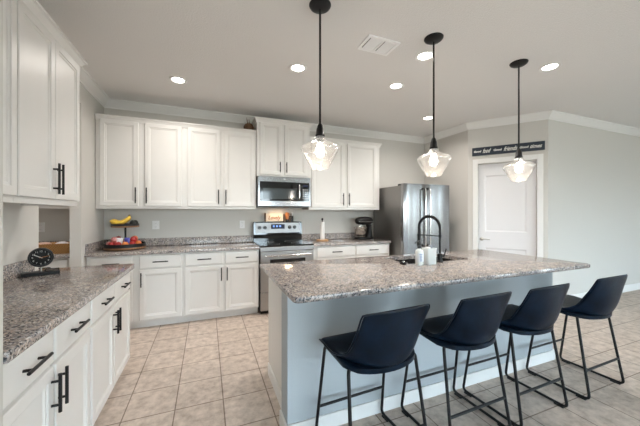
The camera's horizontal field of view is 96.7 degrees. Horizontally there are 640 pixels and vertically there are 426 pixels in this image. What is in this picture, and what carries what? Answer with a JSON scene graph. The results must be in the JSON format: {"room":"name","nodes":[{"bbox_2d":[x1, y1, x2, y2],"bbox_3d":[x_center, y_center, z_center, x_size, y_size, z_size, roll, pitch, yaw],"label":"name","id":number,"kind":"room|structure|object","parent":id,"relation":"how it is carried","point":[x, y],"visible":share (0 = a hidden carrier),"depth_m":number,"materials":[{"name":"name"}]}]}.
{"room":"kitchen","nodes":[
{"label":"kitchen","id":0,"kind":"room"},
{"bbox_2d":[0,0,2,425],"bbox_3d":[-1.276,-0.054,0.727,0.634,2.824,0.123,0,0,-22],"label":"wall","id":1,"kind":"structure","parent":0,"point":[1,1],"depth_m":0.89,"materials":[{"name":"grey paint"}]},
{"bbox_2d":[3,83,103,270],"bbox_3d":[-1.110,-0.054,-0.684,0.100,2.824,9.348,0,0,-22],"label":"wall","id":2,"kind":"structure","parent":0,"point":[20,223],"depth_m":3.01,"materials":[{"name":"grey paint"}]},
{"bbox_2d":[3,0,16,202],"bbox_3d":[-1.554,-0.614,1.072,0.371,1.121,0.716,0,0,-22],"label":"upper cabinet","id":3,"kind":"object","parent":2,"relation":"attached to","point":[9,6],"visible":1,"depth_m":1.41,"materials":[{"name":"paint"}]},
{"bbox_2d":[3,260,34,281],"bbox_3d":[-1.876,0.393,1.413,0.022,0.102,1.588,0,0,-22],"label":"backsplash","id":4,"kind":"structure","parent":2,"relation":"attached to","point":[14,270],"depth_m":1.94,"materials":[{"name":"stone"}]},
{"bbox_2d":[13,0,87,205],"bbox_3d":[-1.839,-0.614,1.787,0.371,1.121,0.820,0,0,-22],"label":"upper cabinet","id":5,"kind":"object","parent":2,"relation":"attached to","point":[48,63],"visible":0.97,"depth_m":1.73,"materials":[{"name":"paint"}]},
{"bbox_2d":[80,66,109,107],"bbox_3d":[-2.154,-1.414,2.187,0.080,0.105,3.240,0,0,-22],"label":"trim","id":6,"kind":"structure","parent":2,"relation":"attached to","point":[86,80],"depth_m":3.20,"materials":[{"name":"white paint"}]},
{"bbox_2d":[85,239,105,253],"bbox_3d":[-2.662,0.393,3.390,0.022,0.102,0.626,0,0,-22],"label":"backsplash","id":7,"kind":"structure","parent":2,"relation":"attached to","point":[91,247],"depth_m":3.29,"materials":[{"name":"stone"}]},
{"bbox_2d":[39,108,424,240],"bbox_3d":[-1.201,-0.054,4.374,7.600,2.824,0.120,0,0,-22],"label":"wall","id":8,"kind":"structure","parent":0,"point":[398,164],"depth_m":4.24,"materials":[{"name":"grey paint"}]},
{"bbox_2d":[39,222,44,231],"bbox_3d":[-3.379,0.173,3.438,0.080,0.116,0.009,0,0,-22],"label":"wall outlet","id":9,"kind":"object","parent":8,"relation":"attached to","point":[42,224],"visible":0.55,"depth_m":3.44,"materials":[{"name":"white plastic"}]},
{"bbox_2d":[39,206,69,207],"bbox_3d":[-3.258,-0.615,3.283,0.950,1.123,0.387,0,0,-22],"label":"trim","id":10,"kind":"structure","parent":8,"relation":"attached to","point":[39,206],"depth_m":3.23,"materials":[{"name":"paint"}]},
{"bbox_2d":[39,240,69,242],"bbox_3d":[-3.339,0.393,3.445,0.940,0.102,0.022,0,0,-22],"label":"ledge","id":11,"kind":"structure","parent":8,"relation":"attached to","point":[68,240],"depth_m":3.47,"materials":[{"name":"stone"}]},
{"bbox_2d":[95,113,184,208],"bbox_3d":[-2.267,-0.615,3.677,0.956,1.123,0.387,0,0,-22],"label":"upper cabinet","id":12,"kind":"object","parent":8,"relation":"attached to","point":[140,162],"visible":0.95,"depth_m":3.54,"materials":[{"name":"paint"}]},
{"bbox_2d":[152,221,158,228],"bbox_3d":[-2.245,0.165,3.889,0.085,0.116,0.009,0,0,-22],"label":"wall outlet","id":13,"kind":"object","parent":8,"relation":"attached to","point":[155,224],"visible":1,"depth_m":3.89,"materials":[{"name":"white plastic"}]},
{"bbox_2d":[106,235,252,245],"bbox_3d":[-1.899,0.393,4.018,1.860,0.102,0.022,0,0,-22],"label":"backsplash","id":14,"kind":"structure","parent":8,"relation":"attached to","point":[246,238],"depth_m":4.05,"materials":[{"name":"stone"}]},
{"bbox_2d":[185,123,256,209],"bbox_3d":[-1.393,-0.615,4.025,0.925,1.123,0.387,0,0,-22],"label":"upper cabinet","id":15,"kind":"object","parent":8,"relation":"attached to","point":[220,161],"visible":1,"depth_m":3.87,"materials":[{"name":"paint"}]},
{"bbox_2d":[243,118,253,129],"bbox_3d":[-1.042,-1.282,4.159,0.150,0.214,0.148,0,0,-22],"label":"wicker vase","id":16,"kind":"object","parent":15,"relation":"on","point":[247,125],"visible":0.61,"depth_m":4.11,"materials":[{"name":"brown wicker"}]},
{"bbox_2d":[240,221,244,227],"bbox_3d":[-1.180,0.173,4.313,0.075,0.116,0.009,0,0,-22],"label":"wall outlet","id":17,"kind":"object","parent":8,"relation":"attached to","point":[242,223],"visible":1,"depth_m":4.31,"materials":[{"name":"white plastic"}]},
{"bbox_2d":[105,98,423,143],"bbox_3d":[-0.350,-1.414,4.604,5.219,0.105,0.080,0,0,-22],"label":"trim","id":18,"kind":"structure","parent":8,"relation":"attached to","point":[112,103],"depth_m":4.15,"materials":[{"name":"white paint"}]},
{"bbox_2d":[251,116,312,177],"bbox_3d":[-0.585,-0.940,4.321,0.862,0.828,0.433,0,0,-22],"label":"upper cabinet","id":19,"kind":"object","parent":8,"relation":"attached to","point":[279,142],"visible":0.89,"depth_m":4.16,"materials":[{"name":"paint"}]},
{"bbox_2d":[256,176,309,207],"bbox_3d":[-0.575,-0.304,4.298,0.783,0.440,0.475,0,0,-22],"label":"microwave oven","id":20,"kind":"object","parent":19,"relation":"attached to","point":[271,191],"visible":1,"depth_m":4.11,"materials":[{"name":"silver metal"}]},
{"bbox_2d":[302,232,365,239],"bbox_3d":[0.292,0.393,4.889,1.322,0.102,0.022,0,0,-22],"label":"backsplash","id":21,"kind":"structure","parent":8,"relation":"attached to","point":[315,236],"depth_m":4.84,"materials":[{"name":"stone"}]},
{"bbox_2d":[302,136,381,209],"bbox_3d":[0.383,-0.615,4.731,1.305,1.123,0.387,0,0,-22],"label":"upper cabinet","id":22,"kind":"object","parent":8,"relation":"attached to","point":[351,182],"visible":0.98,"depth_m":4.59,"materials":[{"name":"paint"}]},
{"bbox_2d":[37,0,639,136],"bbox_3d":[2.648,-1.492,1.053,12.300,0.050,10.000,0,0,-22],"label":"ceiling","id":23,"kind":"structure","parent":0,"point":[233,56],"depth_m":2.65,"materials":[{"name":"white paint"}]},
{"bbox_2d":[169,76,186,83],"bbox_3d":[-1.565,-1.463,3.137,0.184,0.007,0.184,0,0,-22],"label":"recessed light","id":24,"kind":"object","parent":23,"relation":"in","point":[175,79],"visible":1,"depth_m":3.13,"materials":[{"name":"white paint"}]},
{"bbox_2d":[289,63,306,72],"bbox_3d":[-0.222,-1.463,2.876,0.184,0.007,0.184,0,0,-22],"label":"recessed light","id":25,"kind":"object","parent":23,"relation":"in","point":[296,67],"visible":1,"depth_m":2.87,"materials":[{"name":"white"}]},
{"bbox_2d":[301,0,338,169],"bbox_3d":[0.001,-0.888,2.007,0.272,1.156,0.272,0,0,-22],"label":"pendant light","id":26,"kind":"object","parent":23,"relation":"hanging from","point":[319,7],"visible":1,"depth_m":2.00,"materials":[{"name":"clear glass"}]},
{"bbox_2d":[357,34,400,55],"bbox_3d":[0.510,-1.460,2.484,0.310,0.012,0.210,0,0,-22],"label":"ceiling vent","id":27,"kind":"object","parent":23,"relation":"in","point":[371,43],"visible":1,"depth_m":2.47,"materials":[{"name":"white metal"}]},
{"bbox_2d":[388,82,403,89],"bbox_3d":[0.878,-1.463,3.285,0.184,0.007,0.184,0,0,-22],"label":"recessed light","id":28,"kind":"object","parent":23,"relation":"in","point":[394,86],"visible":1,"depth_m":3.28,"materials":[{"name":"white"}]},
{"bbox_2d":[415,50,435,61],"bbox_3d":[0.981,-1.463,2.657,0.184,0.007,0.184,0,0,-22],"label":"recessed light","id":29,"kind":"object","parent":23,"relation":"in","point":[427,55],"visible":0.96,"depth_m":2.66,"materials":[{"name":"white"}]},
{"bbox_2d":[422,116,432,119],"bbox_3d":[1.667,-1.463,4.390,0.184,0.007,0.184,0,0,-22],"label":"recessed light","id":30,"kind":"object","parent":23,"relation":"in","point":[426,117],"visible":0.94,"depth_m":4.40,"materials":[{"name":"white"}]},
{"bbox_2d":[417,32,450,176],"bbox_3d":[0.954,-0.888,2.386,0.272,1.156,0.272,0,0,-22],"label":"pendant light","id":31,"kind":"object","parent":23,"relation":"hanging from","point":[433,38],"visible":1,"depth_m":2.38,"materials":[{"name":"black"}]},
{"bbox_2d":[502,59,535,180],"bbox_3d":[1.943,-0.888,2.779,0.272,1.156,0.272,0,0,-22],"label":"pendant light","id":32,"kind":"object","parent":23,"relation":"hanging from","point":[518,63],"visible":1,"depth_m":2.77,"materials":[{"name":"black"}]},
{"bbox_2d":[538,62,561,71],"bbox_3d":[2.310,-1.463,2.857,0.184,0.007,0.184,0,0,-22],"label":"recessed light","id":33,"kind":"object","parent":23,"relation":"in","point":[551,66],"visible":1,"depth_m":2.86,"materials":[{"name":"white plastic"}]},
{"bbox_2d":[94,289,639,425],"bbox_3d":[2.648,1.383,1.053,12.300,0.050,10.000,0,0,-22],"label":"floor","id":34,"kind":"structure","parent":0,"point":[214,371],"depth_m":2.24,"materials":[{"name":"tile"}]},
{"bbox_2d":[3,302,89,425],"bbox_3d":[-1.432,0.920,1.159,0.647,0.876,0.788,0,0,-22],"label":"base cabinet","id":35,"kind":"object","parent":34,"relation":"on","point":[48,383],"visible":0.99,"depth_m":1.22,"materials":[{"name":"paint"}]},
{"bbox_2d":[39,258,69,268],"bbox_3d":[-3.205,0.920,3.150,0.950,0.876,0.657,0,0,-22],"label":"base cabinet","id":36,"kind":"object","parent":34,"relation":"on","point":[65,262],"visible":0.06,"depth_m":3.01,"materials":[{"name":"paint"}]},
{"bbox_2d":[39,240,69,258],"bbox_3d":[-3.212,0.412,3.160,0.964,0.140,0.646,0,0,-22],"label":"countertop","id":37,"kind":"structure","parent":36,"relation":"on","point":[56,256],"depth_m":3.03,"materials":[{"name":"grey stone"}]},
{"bbox_2d":[39,242,69,253],"bbox_3d":[-2.949,0.388,3.154,0.400,0.112,0.260,0,0,-22],"label":"bread basket","id":38,"kind":"object","parent":37,"relation":"on","point":[55,248],"visible":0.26,"depth_m":3.08,"materials":[{"name":"wood"}]},
{"bbox_2d":[87,272,130,425],"bbox_3d":[-1.745,0.920,1.946,0.647,0.876,0.900,0,0,-22],"label":"base cabinet","id":39,"kind":"object","parent":34,"relation":"on","point":[109,328],"visible":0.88,"depth_m":1.93,"materials":[{"name":"paint"}]},
{"bbox_2d":[3,260,133,363],"bbox_3d":[-1.611,0.412,1.590,0.644,0.140,1.725,0,0,-22],"label":"countertop","id":40,"kind":"structure","parent":39,"relation":"on","point":[33,307],"depth_m":1.51,"materials":[{"name":"grey stone"}]},
{"bbox_2d":[21,248,59,277],"bbox_3d":[-2.005,0.347,2.044,0.200,0.194,0.090,0,0,-45],"label":"desk clock","id":41,"kind":"object","parent":40,"relation":"on","point":[38,257],"visible":1,"depth_m":2.03,"materials":[{"name":"black metal"}]},
{"bbox_2d":[86,253,183,328],"bbox_3d":[-2.214,0.920,3.544,0.956,0.876,0.657,0,0,-22],"label":"base cabinet","id":42,"kind":"object","parent":34,"relation":"on","point":[156,285],"visible":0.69,"depth_m":3.35,"materials":[{"name":"paint"}]},
{"bbox_2d":[84,235,259,256],"bbox_3d":[-1.794,0.412,3.724,1.882,0.140,0.646,0,0,-22],"label":"countertop","id":43,"kind":"structure","parent":42,"relation":"on","point":[211,243],"depth_m":3.77,"materials":[{"name":"grey stone"}]},
{"bbox_2d":[103,223,145,250],"bbox_3d":[-2.390,0.287,3.494,0.434,0.313,0.434,0,0,-22],"label":"fruit stand","id":44,"kind":"object","parent":43,"relation":"on","point":[125,226],"visible":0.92,"depth_m":3.36,"materials":[{"name":"brown wood"}]},
{"bbox_2d":[110,215,130,223],"bbox_3d":[-2.427,0.081,3.467,0.204,0.125,0.148,0,0,-22],"label":"banana bunch","id":45,"kind":"object","parent":44,"relation":"on","point":[127,219],"visible":0.95,"depth_m":3.43,"materials":[{"name":"yellow food"}]},
{"bbox_2d":[103,246,145,250],"bbox_3d":[-2.390,0.423,3.494,0.434,0.022,0.434,0,0,-22],"label":"tray","id":46,"kind":"object","parent":44,"relation":"on","point":[111,248],"depth_m":3.31,"materials":[{"name":"brown wood"}]},
{"bbox_2d":[111,225,139,227],"bbox_3d":[-2.390,0.165,3.494,0.292,0.018,0.292,0,0,-22],"label":"tray","id":47,"kind":"object","parent":44,"relation":"on","point":[112,226],"depth_m":3.37,"materials":[{"name":"brown wood"}]},
{"bbox_3d":[-2.450,0.371,3.340,0.072,0.080,0.072,0,0,-22],"label":"apple","id":48,"kind":"object","parent":44,"relation":"on","visible":0},
{"bbox_2d":[111,237,116,242],"bbox_3d":[-2.440,0.319,3.376,0.074,0.070,0.074,0,0,-22],"label":"peach","id":49,"kind":"object","parent":48,"relation":"on","point":[113,239],"visible":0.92,"depth_m":3.35,"materials":[{"name":"pink food"}]},
{"bbox_3d":[-2.299,0.371,3.472,0.074,0.080,0.074,0,0,-22],"label":"apple","id":50,"kind":"object","parent":44,"relation":"on","visible":0},
{"bbox_2d":[130,236,136,241],"bbox_3d":[-2.262,0.313,3.453,0.074,0.080,0.074,0,0,-22],"label":"apple","id":51,"kind":"object","parent":50,"relation":"on","point":[133,238],"visible":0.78,"depth_m":3.43,"materials":[{"name":"red food"}]},
{"bbox_2d":[183,249,258,321],"bbox_3d":[-1.345,0.920,3.890,0.915,0.876,0.657,0,0,-22],"label":"base cabinet","id":52,"kind":"object","parent":34,"relation":"on","point":[216,284],"visible":0.99,"depth_m":3.61,"materials":[{"name":"paint"}]},
{"bbox_2d":[253,221,313,313],"bbox_3d":[-0.549,0.747,4.178,0.757,1.222,0.719,0,0,-22],"label":"electric range","id":53,"kind":"object","parent":34,"relation":"on","point":[278,242],"visible":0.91,"depth_m":3.98,"materials":[{"name":"silver metal"}]},
{"bbox_2d":[264,213,283,221],"bbox_3d":[-0.712,0.068,4.457,0.314,0.135,0.024,0,0,-22],"label":"sign","id":54,"kind":"object","parent":53,"relation":"on","point":[267,217],"visible":1,"depth_m":4.44,"materials":[{"name":"beige"}]},
{"bbox_2d":[254,240,313,247],"bbox_3d":[-0.552,0.447,4.186,0.757,0.022,0.612,0,0,-22],"label":"cooktop","id":55,"kind":"object","parent":53,"relation":"in","point":[261,243],"depth_m":4.03,"materials":[{"name":"black glass"}]},
{"bbox_2d":[285,212,289,221],"bbox_3d":[-0.521,0.063,4.533,0.076,0.145,0.075,0,0,-22],"label":"pepper mill","id":56,"kind":"object","parent":53,"relation":"on","point":[287,214],"visible":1,"depth_m":4.51,"materials":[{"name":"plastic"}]},
{"bbox_2d":[313,243,388,259],"bbox_3d":[0.407,0.920,4.586,1.305,0.876,0.657,0,0,-22],"label":"base cabinet","id":57,"kind":"object","parent":34,"relation":"on","point":[365,250],"visible":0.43,"depth_m":4.29,"materials":[{"name":"paint"}]},
{"bbox_2d":[302,232,390,246],"bbox_3d":[0.407,0.412,4.599,1.322,0.140,0.646,0,0,-22],"label":"countertop","id":58,"kind":"structure","parent":57,"relation":"on","point":[334,239],"depth_m":4.59,"materials":[{"name":"grey stone"}]},
{"bbox_2d":[316,218,327,240],"bbox_3d":[0.038,0.263,4.573,0.196,0.362,0.196,0,0,-22],"label":"paper towel holder","id":59,"kind":"object","parent":58,"relation":"on","point":[322,224],"visible":0.98,"depth_m":4.54,"materials":[{"name":"white paper"}]},
{"bbox_2d":[354,217,373,239],"bbox_3d":[0.743,0.253,4.819,0.365,0.374,0.235,0,0,-29],"label":"stand mixer","id":60,"kind":"object","parent":58,"relation":"on","point":[360,231],"visible":1,"depth_m":4.75,"materials":[{"name":"black metal"}]},
{"bbox_2d":[354,227,367,236],"bbox_3d":[0.686,0.322,4.788,0.235,0.172,0.235,0,0,-29],"label":"bowl","id":61,"kind":"object","parent":60,"relation":"on","point":[359,231],"depth_m":4.71,"materials":[{"name":"silver metal"}]},
{"bbox_2d":[315,304,429,425],"bbox_3d":[0.297,0.909,1.592,0.514,0.898,0.506,0,0,-25],"label":"bar stool","id":62,"kind":"object","parent":34,"relation":"on","point":[385,341],"visible":1,"depth_m":1.40,"materials":[{"name":"black leather"}]},
{"bbox_2d":[268,272,554,425],"bbox_3d":[0.836,0.920,2.542,2.568,0.876,0.823,0,0,-22],"label":"kitchen island","id":63,"kind":"object","parent":34,"relation":"on","point":[295,329],"visible":0.55,"depth_m":1.96,"materials":[{"name":"grey paint"}]},
{"bbox_2d":[260,249,589,302],"bbox_3d":[0.921,0.463,2.489,2.700,0.038,1.075,0,0,-22],"label":"island countertop","id":64,"kind":"structure","parent":63,"relation":"on","point":[329,279],"depth_m":2.16,"materials":[{"name":"grey stone"}]},
{"bbox_2d":[415,241,423,265],"bbox_3d":[0.841,0.340,2.430,0.086,0.208,0.070,0,0,1],"label":"soap dispenser","id":65,"kind":"object","parent":64,"relation":"on","point":[419,253],"visible":1,"depth_m":2.41,"materials":[{"name":"white plastic"}]},
{"bbox_2d":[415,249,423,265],"bbox_3d":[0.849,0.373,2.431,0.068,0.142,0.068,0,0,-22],"label":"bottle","id":66,"kind":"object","parent":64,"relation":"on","point":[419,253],"depth_m":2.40,"materials":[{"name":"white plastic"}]},
{"bbox_2d":[395,257,451,263],"bbox_3d":[1.035,0.572,2.798,0.754,0.180,0.429,0,0,-22],"label":"sink","id":67,"kind":"object","parent":64,"relation":"in","point":[410,261],"visible":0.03,"depth_m":2.98,"materials":[{"name":"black metal"}]},
{"bbox_2d":[422,247,436,264],"bbox_3d":[0.952,0.374,2.477,0.104,0.140,0.078,0,0,-22],"label":"soap dispenser","id":68,"kind":"object","parent":64,"relation":"on","point":[429,254],"visible":0.8,"depth_m":2.44,"materials":[{"name":"white plastic"}]},
{"bbox_2d":[417,215,446,262],"bbox_3d":[1.024,0.231,2.645,0.272,0.426,0.088,0,0,41],"label":"spring faucet","id":69,"kind":"object","parent":64,"relation":"on","point":[440,255],"visible":0.99,"depth_m":2.58,"materials":[{"name":"black metal"}]},
{"bbox_2d":[374,183,448,254],"bbox_3d":[1.556,0.451,4.849,0.925,1.815,0.907,0,0,-22],"label":"refrigerator","id":70,"kind":"object","parent":34,"relation":"on","point":[402,206],"visible":0.52,"depth_m":4.50,"materials":[{"name":"grey metal"}]},
{"bbox_2d":[401,291,511,425],"bbox_3d":[0.882,0.909,1.830,0.514,0.898,0.506,0,0,-23],"label":"bar stool","id":71,"kind":"object","parent":34,"relation":"on","point":[474,324],"visible":0.93,"depth_m":1.64,"materials":[{"name":"black leather"}]},
{"bbox_2d":[462,283,569,425],"bbox_3d":[1.411,0.909,2.035,0.514,0.898,0.506,0,0,-23],"label":"bar stool","id":72,"kind":"object","parent":34,"relation":"on","point":[540,309],"visible":0.82,"depth_m":1.84,"materials":[{"name":"black leather"}]},
{"bbox_2d":[526,274,627,400],"bbox_3d":[2.091,0.909,2.307,0.514,0.898,0.506,0,0,-23],"label":"bar stool","id":73,"kind":"object","parent":34,"relation":"on","point":[603,297],"visible":0.78,"depth_m":2.12,"materials":[{"name":"black leather"}]},
{"bbox_2d":[425,130,467,250],"bbox_3d":[2.292,-0.054,5.158,0.100,2.824,1.003,0,0,-22],"label":"wall","id":74,"kind":"structure","parent":0,"point":[455,175],"depth_m":4.93,"materials":[{"name":"grey paint"}]},
{"bbox_2d":[424,123,467,143],"bbox_3d":[2.213,-1.414,5.112,0.080,0.105,1.030,0,0,-22],"label":"trim","id":75,"kind":"structure","parent":74,"relation":"attached to","point":[460,128],"depth_m":5.01,"materials":[{"name":"white paint"}]},
{"bbox_2d":[468,119,547,257],"bbox_3d":[2.903,-0.054,4.454,1.036,2.824,0.120,0,0,32],"label":"wall","id":76,"kind":"structure","parent":0,"point":[534,131],"depth_m":4.37,"materials":[{"name":"grey paint"}]},
{"bbox_2d":[473,154,542,256],"bbox_3d":[2.873,0.245,4.391,0.910,2.225,0.019,0,0,32],"label":"door frame","id":77,"kind":"structure","parent":76,"relation":"attached to","point":[539,157],"depth_m":4.24,"materials":[{"name":"white paint"}]},
{"bbox_2d":[472,141,544,155],"bbox_3d":[2.876,-0.987,4.386,0.936,0.130,0.022,0,0,32],"label":"wall sign","id":78,"kind":"object","parent":76,"relation":"attached to","point":[539,145],"visible":1,"depth_m":4.37,"materials":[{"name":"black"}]},
{"bbox_2d":[466,110,552,129],"bbox_3d":[2.857,-1.414,4.365,1.103,0.105,0.080,0,0,32],"label":"trim","id":79,"kind":"structure","parent":76,"relation":"attached to","point":[543,115],"depth_m":4.34,"materials":[{"name":"white paint"}]},
{"label":"door","id":80,"kind":"structure","parent":76,"relation":"in","visible":0},
{"bbox_2d":[478,160,535,256],"bbox_3d":[2.903,0.281,4.440,0.754,2.138,0.093,0,0,32],"label":"door","id":81,"kind":"structure","parent":80,"relation":"attached to","point":[506,207],"depth_m":4.44,"materials":[{"name":"white paint"}]},
{"bbox_2d":[548,119,639,294],"bbox_3d":[5.337,-0.054,4.989,4.395,2.824,0.100,0,0,-22],"label":"wall","id":82,"kind":"structure","parent":0,"point":[594,174],"depth_m":4.54,"materials":[{"name":"grey paint"}]},
{"bbox_2d":[549,110,639,136],"bbox_3d":[5.073,-1.414,4.788,3.835,0.105,0.080,0,0,-22],"label":"trim","id":83,"kind":"structure","parent":82,"relation":"attached to","point":[560,116],"depth_m":4.47,"materials":[{"name":"white paint"}]},
{"bbox_2d":[572,283,639,297],"bbox_3d":[5.079,1.302,4.825,3.795,0.112,0.016,0,0,-22],"label":"baseboard","id":84,"kind":"structure","parent":82,"relation":"attached to","point":[631,287],"depth_m":4.92,"materials":[{"name":"white paint"}]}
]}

